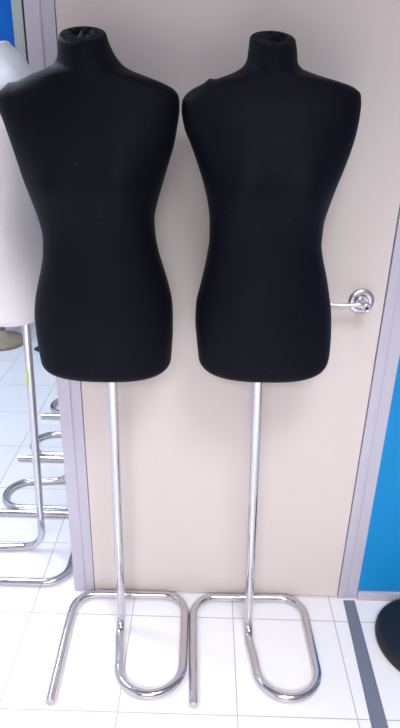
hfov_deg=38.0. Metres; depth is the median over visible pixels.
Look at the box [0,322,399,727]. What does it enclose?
floor
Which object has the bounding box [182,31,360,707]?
dress form
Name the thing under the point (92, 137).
dress form
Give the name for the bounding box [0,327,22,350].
dress form
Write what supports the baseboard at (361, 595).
attached to the wall at (380, 570)
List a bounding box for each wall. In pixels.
[0,0,14,47]
[356,356,399,597]
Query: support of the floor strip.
on the floor
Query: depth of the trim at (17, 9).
3.61 m
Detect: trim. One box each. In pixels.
[11,0,26,60]
[22,0,28,64]
[23,0,94,590]
[337,206,399,598]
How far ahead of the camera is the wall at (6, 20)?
3.62 m
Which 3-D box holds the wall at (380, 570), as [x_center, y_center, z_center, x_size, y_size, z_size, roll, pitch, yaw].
[0.335,-0.396,1.504,1.465,2.600,0.070,2,24,0]
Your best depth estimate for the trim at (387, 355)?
1.72 m
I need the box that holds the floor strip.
[343,600,387,727]
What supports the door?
in the wall at (380, 570)
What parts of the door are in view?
lever, lock knob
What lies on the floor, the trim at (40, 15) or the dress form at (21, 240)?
the dress form at (21, 240)
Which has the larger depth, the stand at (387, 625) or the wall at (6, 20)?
the wall at (6, 20)
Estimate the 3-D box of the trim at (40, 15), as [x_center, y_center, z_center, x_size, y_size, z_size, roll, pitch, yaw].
[-0.374,-0.199,1.602,0.068,2.128,0.075,2,24,0]
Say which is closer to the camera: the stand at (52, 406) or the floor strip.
the floor strip
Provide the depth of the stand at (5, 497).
2.53 m
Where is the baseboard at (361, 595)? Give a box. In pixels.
[357,591,399,600]
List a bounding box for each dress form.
[0,26,188,704]
[0,41,72,585]
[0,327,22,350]
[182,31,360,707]
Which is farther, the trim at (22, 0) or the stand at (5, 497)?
the trim at (22, 0)
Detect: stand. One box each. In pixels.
[2,455,67,510]
[30,414,62,455]
[50,398,58,413]
[375,599,399,671]
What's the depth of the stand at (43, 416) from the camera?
2.90 m
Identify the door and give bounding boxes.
[55,0,399,595]

